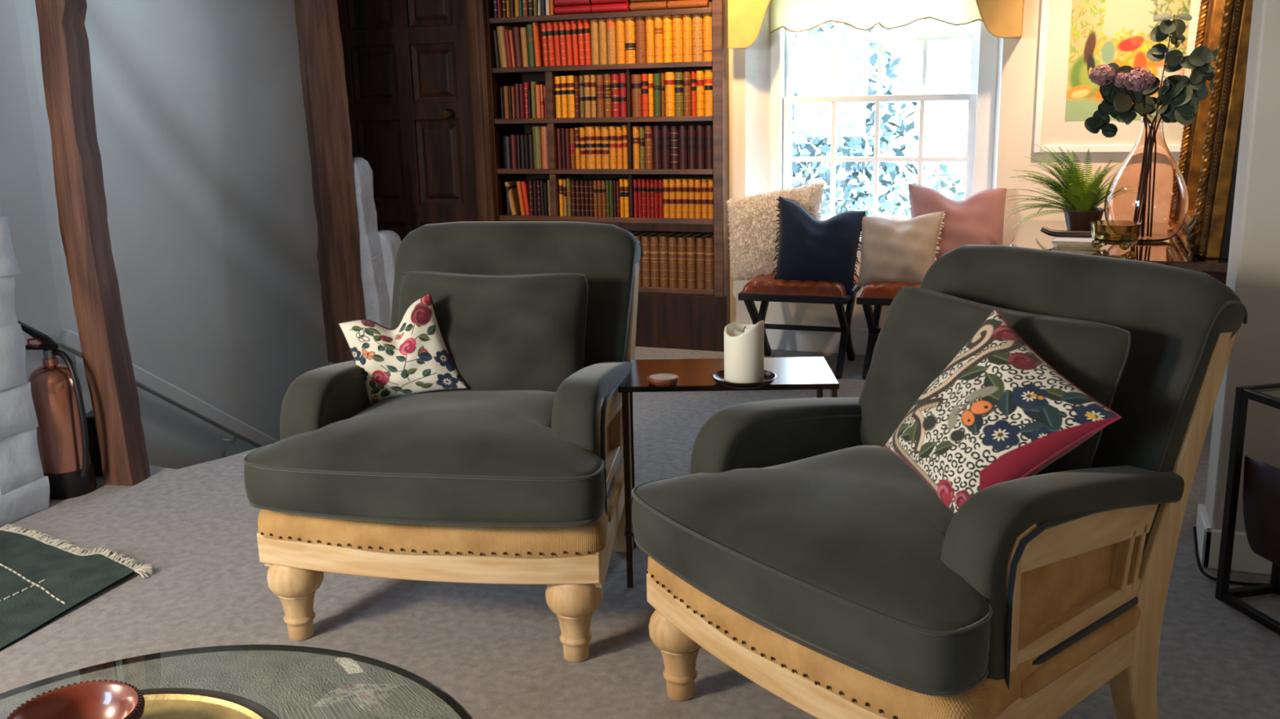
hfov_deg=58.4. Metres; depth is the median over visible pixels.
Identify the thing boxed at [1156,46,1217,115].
branch
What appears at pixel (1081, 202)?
potted fern
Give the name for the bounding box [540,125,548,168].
book
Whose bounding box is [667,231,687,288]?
book
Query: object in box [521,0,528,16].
book
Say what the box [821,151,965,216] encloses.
shrub
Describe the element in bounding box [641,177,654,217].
book
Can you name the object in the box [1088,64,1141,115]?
dried flower
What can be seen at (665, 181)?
book
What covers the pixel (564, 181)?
book
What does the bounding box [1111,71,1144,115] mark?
dried flower
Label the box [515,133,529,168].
book
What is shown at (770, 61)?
window
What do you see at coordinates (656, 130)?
book
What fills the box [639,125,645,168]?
book
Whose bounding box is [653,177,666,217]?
book
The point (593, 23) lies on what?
book
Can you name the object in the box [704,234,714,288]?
book
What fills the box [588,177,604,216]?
book
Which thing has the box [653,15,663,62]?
book
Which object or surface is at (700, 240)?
book
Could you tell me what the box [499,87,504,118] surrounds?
book
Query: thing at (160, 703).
brass tray
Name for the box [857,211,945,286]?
cushion
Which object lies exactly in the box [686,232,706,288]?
book
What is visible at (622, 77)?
book
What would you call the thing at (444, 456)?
seat cushion
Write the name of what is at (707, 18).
book
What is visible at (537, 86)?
book
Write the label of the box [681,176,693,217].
book
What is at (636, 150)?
book
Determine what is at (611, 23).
book
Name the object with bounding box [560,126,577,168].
book
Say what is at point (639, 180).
book
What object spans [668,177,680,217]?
book
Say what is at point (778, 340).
baseboard
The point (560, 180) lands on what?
book
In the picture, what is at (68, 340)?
handrail
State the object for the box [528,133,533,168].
book
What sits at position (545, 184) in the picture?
book
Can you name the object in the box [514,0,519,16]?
book
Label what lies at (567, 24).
book
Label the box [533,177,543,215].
book
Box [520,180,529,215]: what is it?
book
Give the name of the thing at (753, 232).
cushion
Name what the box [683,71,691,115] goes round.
book
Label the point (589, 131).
book
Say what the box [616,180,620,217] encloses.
book
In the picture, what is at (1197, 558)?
power cable
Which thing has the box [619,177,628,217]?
book
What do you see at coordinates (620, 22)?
book
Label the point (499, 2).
book
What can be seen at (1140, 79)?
dried flower
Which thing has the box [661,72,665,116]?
book
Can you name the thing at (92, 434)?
box
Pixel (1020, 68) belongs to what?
wall
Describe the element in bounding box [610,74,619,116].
book
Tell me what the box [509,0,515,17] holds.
book
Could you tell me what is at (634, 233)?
book
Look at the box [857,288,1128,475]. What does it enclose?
cushion
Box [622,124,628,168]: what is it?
book
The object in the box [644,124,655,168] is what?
book
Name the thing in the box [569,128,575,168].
book
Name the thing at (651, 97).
book
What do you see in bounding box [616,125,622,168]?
book
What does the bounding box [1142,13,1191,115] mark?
branch
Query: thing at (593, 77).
book
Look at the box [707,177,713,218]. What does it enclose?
book
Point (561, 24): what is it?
book
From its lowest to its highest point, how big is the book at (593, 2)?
0.040 m
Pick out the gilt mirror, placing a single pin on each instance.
(1207, 164)
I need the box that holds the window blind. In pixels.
[769,0,982,33]
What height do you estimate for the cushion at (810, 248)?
0.456 m
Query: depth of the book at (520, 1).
5.81 m
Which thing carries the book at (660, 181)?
on the bookcase at (668, 317)
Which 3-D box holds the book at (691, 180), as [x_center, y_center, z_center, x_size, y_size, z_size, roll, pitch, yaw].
[0.282,-0.820,5.791,0.034,0.195,0.170,4,14,20]
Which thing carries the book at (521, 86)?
on the bookcase at (668, 317)
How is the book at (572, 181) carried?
on the bookcase at (668, 317)
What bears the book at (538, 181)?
on the bookcase at (668, 317)
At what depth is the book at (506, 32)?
5.88 m
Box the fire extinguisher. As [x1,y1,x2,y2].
[17,320,97,499]
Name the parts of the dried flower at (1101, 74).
stem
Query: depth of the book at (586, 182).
5.92 m
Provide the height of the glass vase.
0.480 m
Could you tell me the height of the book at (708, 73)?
0.219 m
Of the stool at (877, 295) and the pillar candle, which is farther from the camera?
the stool at (877, 295)
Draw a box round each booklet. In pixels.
[1051,236,1098,244]
[1051,237,1093,247]
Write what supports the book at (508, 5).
on the bookcase at (668, 317)
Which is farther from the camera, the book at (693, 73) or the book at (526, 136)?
the book at (526, 136)
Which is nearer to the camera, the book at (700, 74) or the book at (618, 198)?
the book at (700, 74)
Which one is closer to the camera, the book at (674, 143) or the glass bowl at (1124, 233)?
the glass bowl at (1124, 233)
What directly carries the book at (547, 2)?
on the bookcase at (668, 317)
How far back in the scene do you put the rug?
3.19 m
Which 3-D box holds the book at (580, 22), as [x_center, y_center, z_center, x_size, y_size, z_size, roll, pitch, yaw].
[-0.272,-1.607,5.815,0.033,0.219,0.170,3,14,20]
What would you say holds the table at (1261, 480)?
on the floor
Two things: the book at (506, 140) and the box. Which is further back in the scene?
the book at (506, 140)
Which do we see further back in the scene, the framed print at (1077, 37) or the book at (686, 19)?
the book at (686, 19)
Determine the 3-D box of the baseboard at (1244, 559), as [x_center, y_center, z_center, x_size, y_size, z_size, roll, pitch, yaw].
[1.944,0.514,3.061,0.812,0.110,0.217,4,14,20]
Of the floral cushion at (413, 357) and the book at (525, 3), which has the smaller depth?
the floral cushion at (413, 357)
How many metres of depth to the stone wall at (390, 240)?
5.80 m
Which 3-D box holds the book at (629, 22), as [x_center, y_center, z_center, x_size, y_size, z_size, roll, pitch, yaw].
[-0.026,-1.591,5.725,0.055,0.219,0.170,4,14,20]
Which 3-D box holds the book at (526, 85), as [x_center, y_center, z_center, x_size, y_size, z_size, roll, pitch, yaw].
[-0.565,-1.354,5.981,0.026,0.181,0.147,4,14,20]
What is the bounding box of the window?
[745,2,1003,244]
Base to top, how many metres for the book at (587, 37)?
0.221 m
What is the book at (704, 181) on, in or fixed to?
on the bookcase at (668, 317)
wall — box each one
[0,0,329,469]
[0,210,49,528]
[352,157,391,328]
[377,230,401,317]
[728,0,1180,328]
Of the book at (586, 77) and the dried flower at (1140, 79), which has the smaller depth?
the dried flower at (1140, 79)
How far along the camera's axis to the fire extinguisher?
3.82 m
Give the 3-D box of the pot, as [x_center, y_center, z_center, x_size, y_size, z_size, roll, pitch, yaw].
[1.854,-0.583,4.793,0.164,0.096,0.164,4,14,20]
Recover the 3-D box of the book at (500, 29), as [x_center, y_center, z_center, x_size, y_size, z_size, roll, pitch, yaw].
[-0.686,-1.627,5.968,0.059,0.210,0.157,4,14,20]
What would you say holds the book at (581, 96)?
on the bookcase at (668, 317)
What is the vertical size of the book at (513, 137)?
0.174 m
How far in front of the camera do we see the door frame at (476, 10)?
5.94 m
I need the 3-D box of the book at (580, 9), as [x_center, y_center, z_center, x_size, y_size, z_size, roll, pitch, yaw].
[-0.306,-1.764,5.790,0.195,0.040,0.179,4,14,20]
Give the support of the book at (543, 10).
on the bookcase at (668, 317)
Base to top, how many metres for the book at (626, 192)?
0.192 m
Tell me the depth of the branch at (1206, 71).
4.30 m
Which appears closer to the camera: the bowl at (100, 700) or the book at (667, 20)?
the bowl at (100, 700)
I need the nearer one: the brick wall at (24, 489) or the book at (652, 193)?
the brick wall at (24, 489)
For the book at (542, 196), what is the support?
on the bookcase at (668, 317)
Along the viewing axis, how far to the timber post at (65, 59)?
3.82 m
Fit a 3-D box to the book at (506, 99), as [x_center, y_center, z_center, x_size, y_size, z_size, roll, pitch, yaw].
[-0.674,-1.353,6.020,0.029,0.165,0.146,4,14,20]
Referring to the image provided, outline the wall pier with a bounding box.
[1204,0,1279,532]
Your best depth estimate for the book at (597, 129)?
5.83 m
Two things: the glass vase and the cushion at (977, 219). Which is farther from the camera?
the cushion at (977, 219)
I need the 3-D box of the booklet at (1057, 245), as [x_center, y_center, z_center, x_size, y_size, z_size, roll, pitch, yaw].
[1.691,-0.455,4.446,0.155,0.012,0.202,2,14,14]
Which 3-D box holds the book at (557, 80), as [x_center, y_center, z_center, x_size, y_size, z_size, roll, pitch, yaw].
[-0.394,-1.357,5.921,0.033,0.206,0.170,4,14,20]
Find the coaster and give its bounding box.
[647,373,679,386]
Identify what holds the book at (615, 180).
on the bookcase at (668, 317)
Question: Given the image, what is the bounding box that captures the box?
[85,410,102,475]
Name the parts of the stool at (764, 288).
leg, leg, seat, seat frame, leg, leg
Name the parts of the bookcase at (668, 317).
panel, shelf, shelf, shelf, shelf, shelf, rail, panel, shelf, panel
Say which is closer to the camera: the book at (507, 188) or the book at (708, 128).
the book at (708, 128)
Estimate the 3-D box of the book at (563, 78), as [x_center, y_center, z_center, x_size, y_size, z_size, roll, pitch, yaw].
[-0.364,-1.355,5.908,0.033,0.208,0.170,4,14,20]
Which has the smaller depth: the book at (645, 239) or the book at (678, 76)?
the book at (678, 76)
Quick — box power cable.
[1192,526,1265,586]
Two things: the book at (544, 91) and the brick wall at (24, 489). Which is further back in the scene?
the book at (544, 91)
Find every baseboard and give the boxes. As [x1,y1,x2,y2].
[731,322,879,355]
[1195,503,1272,575]
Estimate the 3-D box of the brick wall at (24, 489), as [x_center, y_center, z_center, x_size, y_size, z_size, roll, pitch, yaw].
[-2.678,-0.277,2.096,0.342,2.302,3.264,4,14,20]
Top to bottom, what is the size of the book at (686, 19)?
0.220 m
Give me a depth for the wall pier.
2.94 m
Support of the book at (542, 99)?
on the bookcase at (668, 317)
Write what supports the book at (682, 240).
on the bookcase at (668, 317)
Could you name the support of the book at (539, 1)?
on the bookcase at (668, 317)
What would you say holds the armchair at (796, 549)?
on the floor
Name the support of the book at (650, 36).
on the bookcase at (668, 317)
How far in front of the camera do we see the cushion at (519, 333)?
3.03 m
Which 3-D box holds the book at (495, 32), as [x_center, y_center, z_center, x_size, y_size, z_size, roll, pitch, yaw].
[-0.718,-1.619,5.980,0.033,0.188,0.157,4,14,20]
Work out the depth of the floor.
2.91 m
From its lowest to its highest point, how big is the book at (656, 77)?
0.207 m
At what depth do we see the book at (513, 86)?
5.95 m
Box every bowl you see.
[6,680,145,718]
[1089,220,1142,250]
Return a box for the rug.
[0,524,153,651]
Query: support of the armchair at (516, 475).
on the floor
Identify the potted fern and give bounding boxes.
[999,142,1122,231]
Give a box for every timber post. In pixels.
[35,0,150,486]
[293,0,364,363]
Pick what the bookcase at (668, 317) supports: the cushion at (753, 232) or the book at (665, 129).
the book at (665, 129)
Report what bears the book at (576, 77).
on the bookcase at (668, 317)
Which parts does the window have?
sash, sash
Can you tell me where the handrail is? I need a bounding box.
[57,328,278,448]
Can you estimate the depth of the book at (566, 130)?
5.89 m
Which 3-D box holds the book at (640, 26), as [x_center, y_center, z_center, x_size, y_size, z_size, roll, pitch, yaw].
[0.025,-1.589,5.706,0.055,0.221,0.170,4,14,20]
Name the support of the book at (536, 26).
on the bookcase at (668, 317)
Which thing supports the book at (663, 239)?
on the bookcase at (668, 317)
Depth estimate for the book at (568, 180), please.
5.95 m
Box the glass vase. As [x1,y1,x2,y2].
[1104,115,1188,242]
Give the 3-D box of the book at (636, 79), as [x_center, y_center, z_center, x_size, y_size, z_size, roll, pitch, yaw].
[0.006,-1.331,5.774,0.054,0.205,0.170,4,14,20]
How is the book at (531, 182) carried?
on the bookcase at (668, 317)
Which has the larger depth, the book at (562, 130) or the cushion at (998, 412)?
the book at (562, 130)
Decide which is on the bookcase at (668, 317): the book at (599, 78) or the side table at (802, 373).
the book at (599, 78)
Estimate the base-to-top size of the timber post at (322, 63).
2.300 m
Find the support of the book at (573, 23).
on the bookcase at (668, 317)
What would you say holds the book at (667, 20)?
on the bookcase at (668, 317)
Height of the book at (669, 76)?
0.212 m
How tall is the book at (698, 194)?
0.193 m
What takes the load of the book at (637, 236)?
on the bookcase at (668, 317)
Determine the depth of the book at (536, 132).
5.95 m
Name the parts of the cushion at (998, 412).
panel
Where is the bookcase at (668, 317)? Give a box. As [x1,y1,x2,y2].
[485,0,729,351]
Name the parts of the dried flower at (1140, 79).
stem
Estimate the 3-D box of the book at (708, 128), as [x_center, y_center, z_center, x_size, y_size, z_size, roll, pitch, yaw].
[0.365,-1.060,5.700,0.046,0.212,0.170,4,14,20]
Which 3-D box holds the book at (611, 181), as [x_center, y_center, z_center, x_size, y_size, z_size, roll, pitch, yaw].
[-0.123,-0.842,5.941,0.019,0.187,0.170,4,14,20]
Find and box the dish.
[711,369,776,388]
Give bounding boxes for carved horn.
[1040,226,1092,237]
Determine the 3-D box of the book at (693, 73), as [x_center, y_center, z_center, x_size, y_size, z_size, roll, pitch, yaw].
[0.288,-1.317,5.672,0.026,0.213,0.170,4,14,20]
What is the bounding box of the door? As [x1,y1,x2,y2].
[337,0,477,241]
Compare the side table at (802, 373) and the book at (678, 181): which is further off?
the book at (678, 181)
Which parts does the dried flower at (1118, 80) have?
stem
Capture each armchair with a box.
[242,221,642,662]
[631,244,1247,718]
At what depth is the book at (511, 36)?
5.88 m
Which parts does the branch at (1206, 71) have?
stem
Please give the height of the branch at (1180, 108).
0.582 m
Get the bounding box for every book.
[493,0,497,17]
[493,30,501,67]
[496,26,512,67]
[497,0,502,17]
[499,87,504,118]
[502,0,506,17]
[502,85,512,118]
[502,135,511,168]
[504,30,512,67]
[504,179,520,214]
[505,185,516,214]
[506,0,510,17]
[508,30,515,66]
[508,86,512,118]
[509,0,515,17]
[510,133,522,168]
[511,85,515,118]
[512,26,522,66]
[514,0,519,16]
[514,84,520,118]
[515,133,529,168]
[515,179,530,215]
[519,0,522,16]
[519,84,524,118]
[520,26,528,66]
[520,133,530,168]
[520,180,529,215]
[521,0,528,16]
[523,82,530,118]
[524,134,529,168]
[525,24,535,66]
[527,0,533,16]
[528,89,532,118]
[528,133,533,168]
[528,178,537,215]
[530,81,545,118]
[532,22,543,66]
[532,125,542,168]
[533,0,537,15]
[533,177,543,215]
[535,84,541,118]
[536,177,549,215]
[537,0,541,15]
[540,0,546,15]
[540,22,549,66]
[540,84,545,118]
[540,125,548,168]
[540,178,549,215]
[543,85,546,118]
[543,182,548,215]
[545,0,550,15]
[546,22,555,66]
[546,179,551,215]
[549,0,555,14]
[552,22,561,66]
[554,0,594,6]
[554,4,592,14]
[554,76,561,117]
[556,127,564,168]
[558,21,567,65]
[558,177,572,216]
[560,75,568,117]
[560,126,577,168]
[562,178,567,216]
[564,21,573,65]
[564,127,575,168]
[566,75,583,117]
[566,176,582,216]
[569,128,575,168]
[570,20,579,65]
[570,177,586,216]
[574,75,580,117]
[574,126,584,168]
[575,177,587,216]
[577,19,585,65]
[578,75,585,117]
[579,126,586,168]
[579,177,595,216]
[582,19,591,65]
[583,75,591,117]
[584,177,599,216]
[585,125,597,168]
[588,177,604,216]
[590,19,599,64]
[590,75,596,117]
[591,0,631,4]
[591,3,631,13]
[592,177,604,216]
[595,74,604,117]
[595,124,611,168]
[596,177,608,217]
[598,18,607,64]
[600,125,610,168]
[601,177,613,217]
[603,74,612,117]
[605,177,617,217]
[606,17,616,64]
[608,124,621,168]
[608,177,622,217]
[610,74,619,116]
[613,178,619,217]
[615,17,625,63]
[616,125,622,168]
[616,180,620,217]
[618,73,626,116]
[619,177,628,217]
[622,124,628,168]
[623,177,629,217]
[624,17,635,63]
[630,0,668,11]
[630,0,669,2]
[631,74,642,116]
[631,231,644,235]
[632,124,648,168]
[633,177,643,217]
[634,231,651,286]
[635,17,646,63]
[637,176,652,217]
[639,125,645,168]
[640,231,661,286]
[641,73,648,116]
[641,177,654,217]
[644,16,654,62]
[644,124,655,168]
[645,177,657,217]
[648,73,653,116]
[649,177,662,217]
[649,231,666,287]
[652,124,662,168]
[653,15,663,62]
[653,73,662,116]
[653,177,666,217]
[658,177,668,217]
[658,231,679,287]
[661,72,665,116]
[661,124,679,168]
[662,15,672,62]
[662,176,678,217]
[664,71,675,116]
[667,0,711,8]
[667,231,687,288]
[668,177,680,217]
[670,124,679,168]
[671,14,683,62]
[674,71,684,115]
[675,176,690,217]
[677,232,695,288]
[678,124,688,168]
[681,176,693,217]
[682,14,693,62]
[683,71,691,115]
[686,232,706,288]
[687,124,703,168]
[688,176,703,218]
[691,71,696,115]
[692,13,703,61]
[694,177,704,218]
[696,70,704,115]
[696,124,711,168]
[696,232,713,288]
[701,176,713,218]
[702,13,711,61]
[704,69,712,115]
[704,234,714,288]
[705,124,712,168]
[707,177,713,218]
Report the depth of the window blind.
5.36 m
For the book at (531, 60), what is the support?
on the bookcase at (668, 317)
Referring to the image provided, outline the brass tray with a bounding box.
[138,688,279,718]
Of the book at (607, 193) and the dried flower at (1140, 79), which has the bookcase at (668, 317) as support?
the book at (607, 193)
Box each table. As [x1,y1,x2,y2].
[0,644,472,718]
[617,356,839,587]
[1010,219,1228,284]
[1214,382,1279,635]
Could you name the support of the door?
in the wall at (1020, 68)
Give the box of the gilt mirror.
[1177,0,1253,260]
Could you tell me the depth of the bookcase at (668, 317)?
5.82 m
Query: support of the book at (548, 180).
on the bookcase at (668, 317)
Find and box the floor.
[0,346,1279,718]
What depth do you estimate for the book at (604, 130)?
5.82 m
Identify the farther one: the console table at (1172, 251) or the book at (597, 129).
the book at (597, 129)
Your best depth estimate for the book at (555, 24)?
5.79 m
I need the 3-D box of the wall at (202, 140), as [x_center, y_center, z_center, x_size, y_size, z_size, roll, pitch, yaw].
[-3.110,0.707,3.847,0.800,5.000,7.310,4,14,20]
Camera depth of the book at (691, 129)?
5.66 m
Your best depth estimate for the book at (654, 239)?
5.86 m
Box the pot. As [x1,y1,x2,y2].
[1062,207,1104,231]
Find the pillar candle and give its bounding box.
[724,320,764,383]
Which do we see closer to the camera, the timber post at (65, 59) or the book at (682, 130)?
the timber post at (65, 59)
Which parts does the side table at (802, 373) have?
leg, leg, leg, leg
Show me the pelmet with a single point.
(1002, 19)
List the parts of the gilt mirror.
rope moulding, rope moulding, moulding, rope moulding, moulding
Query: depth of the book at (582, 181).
5.93 m
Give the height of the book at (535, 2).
0.219 m
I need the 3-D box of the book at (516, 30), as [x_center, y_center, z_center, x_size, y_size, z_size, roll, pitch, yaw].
[-0.606,-1.617,5.936,0.048,0.201,0.159,4,14,20]
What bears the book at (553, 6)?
on the bookcase at (668, 317)
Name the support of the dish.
on the side table at (802, 373)
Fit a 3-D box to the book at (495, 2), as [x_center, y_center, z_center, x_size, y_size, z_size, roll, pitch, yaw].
[-0.715,-1.883,5.917,0.027,0.233,0.170,4,14,20]
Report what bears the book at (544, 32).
on the bookcase at (668, 317)
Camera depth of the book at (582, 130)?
5.86 m
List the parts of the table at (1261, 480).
leg, rail, rail, rail, rail, glass, leg, rail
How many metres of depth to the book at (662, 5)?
5.57 m
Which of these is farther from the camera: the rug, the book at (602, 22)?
the book at (602, 22)
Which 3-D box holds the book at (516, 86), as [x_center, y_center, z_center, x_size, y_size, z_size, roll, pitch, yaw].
[-0.614,-1.355,6.000,0.030,0.175,0.147,4,14,20]
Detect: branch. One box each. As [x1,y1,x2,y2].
[1084,91,1144,137]
[1099,62,1155,115]
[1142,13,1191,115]
[1145,84,1198,124]
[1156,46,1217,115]
[1160,62,1215,123]
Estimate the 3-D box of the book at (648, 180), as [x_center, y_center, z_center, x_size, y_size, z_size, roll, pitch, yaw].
[0.068,-0.833,5.875,0.022,0.191,0.170,4,14,20]
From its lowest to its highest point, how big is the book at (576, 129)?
0.207 m
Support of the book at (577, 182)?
on the bookcase at (668, 317)
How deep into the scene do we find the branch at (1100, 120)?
4.42 m
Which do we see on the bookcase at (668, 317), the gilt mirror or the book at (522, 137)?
the book at (522, 137)
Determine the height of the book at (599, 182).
0.184 m
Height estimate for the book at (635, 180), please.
0.192 m
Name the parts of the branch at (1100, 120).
stem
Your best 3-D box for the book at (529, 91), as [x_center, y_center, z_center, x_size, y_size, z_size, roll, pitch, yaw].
[-0.547,-1.335,5.977,0.012,0.144,0.146,4,14,20]
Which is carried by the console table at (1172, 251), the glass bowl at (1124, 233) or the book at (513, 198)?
the glass bowl at (1124, 233)
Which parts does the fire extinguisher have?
lever, handle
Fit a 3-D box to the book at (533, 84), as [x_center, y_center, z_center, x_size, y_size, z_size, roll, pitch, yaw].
[-0.528,-1.353,5.966,0.026,0.184,0.146,4,14,20]
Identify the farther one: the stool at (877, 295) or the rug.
the stool at (877, 295)
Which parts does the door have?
panel, panel, panel, panel, rail, rail, rail, panel, panel, panel, panel, knob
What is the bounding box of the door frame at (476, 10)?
[466,0,497,221]
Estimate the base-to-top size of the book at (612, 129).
0.212 m
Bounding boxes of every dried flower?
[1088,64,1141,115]
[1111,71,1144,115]
[1122,66,1155,115]
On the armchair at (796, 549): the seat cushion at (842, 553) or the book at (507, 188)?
the seat cushion at (842, 553)
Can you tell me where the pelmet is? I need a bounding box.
[727,0,1023,48]
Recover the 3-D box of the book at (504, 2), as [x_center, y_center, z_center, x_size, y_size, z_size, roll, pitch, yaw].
[-0.669,-1.880,5.900,0.027,0.234,0.170,4,14,20]
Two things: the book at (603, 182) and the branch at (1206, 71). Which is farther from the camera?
the book at (603, 182)
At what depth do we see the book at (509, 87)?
5.95 m
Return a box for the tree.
[791,21,926,215]
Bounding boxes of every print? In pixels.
[1033,0,1201,152]
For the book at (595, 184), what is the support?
on the bookcase at (668, 317)
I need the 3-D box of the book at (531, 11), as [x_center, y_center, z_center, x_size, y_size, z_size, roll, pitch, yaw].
[-0.530,-1.864,5.847,0.030,0.221,0.170,4,14,20]
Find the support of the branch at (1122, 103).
in the glass vase
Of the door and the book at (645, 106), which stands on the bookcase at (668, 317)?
the book at (645, 106)
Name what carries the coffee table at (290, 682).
on the floor
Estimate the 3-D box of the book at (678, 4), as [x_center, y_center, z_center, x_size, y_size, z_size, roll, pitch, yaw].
[0.259,-1.728,5.581,0.200,0.040,0.179,4,14,20]
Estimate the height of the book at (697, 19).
0.220 m
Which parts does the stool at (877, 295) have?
leg, seat frame, leg, seat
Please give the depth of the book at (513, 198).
6.09 m
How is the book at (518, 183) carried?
on the bookcase at (668, 317)
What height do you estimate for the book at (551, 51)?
0.216 m
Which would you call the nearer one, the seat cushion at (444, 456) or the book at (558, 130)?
the seat cushion at (444, 456)
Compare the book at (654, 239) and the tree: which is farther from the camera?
the tree
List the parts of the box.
lid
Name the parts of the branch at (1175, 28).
stem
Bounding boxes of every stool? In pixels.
[737,271,862,377]
[856,282,920,378]
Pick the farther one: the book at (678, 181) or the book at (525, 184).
the book at (525, 184)
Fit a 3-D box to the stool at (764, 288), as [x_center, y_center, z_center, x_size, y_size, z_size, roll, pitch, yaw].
[0.765,-0.185,5.413,0.494,0.447,0.494,3,14,19]
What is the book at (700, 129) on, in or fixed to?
on the bookcase at (668, 317)
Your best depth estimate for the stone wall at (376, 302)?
5.73 m
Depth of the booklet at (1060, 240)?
4.38 m
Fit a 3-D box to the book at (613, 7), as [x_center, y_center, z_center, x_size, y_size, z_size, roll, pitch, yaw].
[-0.121,-1.752,5.721,0.190,0.040,0.179,4,14,20]
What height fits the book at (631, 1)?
0.040 m
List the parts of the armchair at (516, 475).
leg, arm, rail, backrest, leg, arm, burlap panel, rail, arm rail, rail, post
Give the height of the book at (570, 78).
0.209 m
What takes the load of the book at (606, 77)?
on the bookcase at (668, 317)
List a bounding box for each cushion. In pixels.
[244,390,604,523]
[337,292,467,404]
[397,271,586,392]
[631,445,990,691]
[724,181,825,282]
[772,196,867,303]
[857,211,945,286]
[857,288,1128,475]
[884,308,1122,513]
[908,183,1006,262]
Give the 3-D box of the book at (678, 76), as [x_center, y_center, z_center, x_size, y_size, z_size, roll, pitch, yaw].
[0.215,-1.320,5.693,0.044,0.211,0.170,4,14,20]
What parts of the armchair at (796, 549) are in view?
leg, rail, arm, arm, rail, burlap panel, rail, backrest, arm rail, panel, post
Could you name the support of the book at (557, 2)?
on the book at (580, 9)
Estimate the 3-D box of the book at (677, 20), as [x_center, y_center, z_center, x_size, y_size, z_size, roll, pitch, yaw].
[0.207,-1.579,5.638,0.055,0.225,0.170,4,14,20]

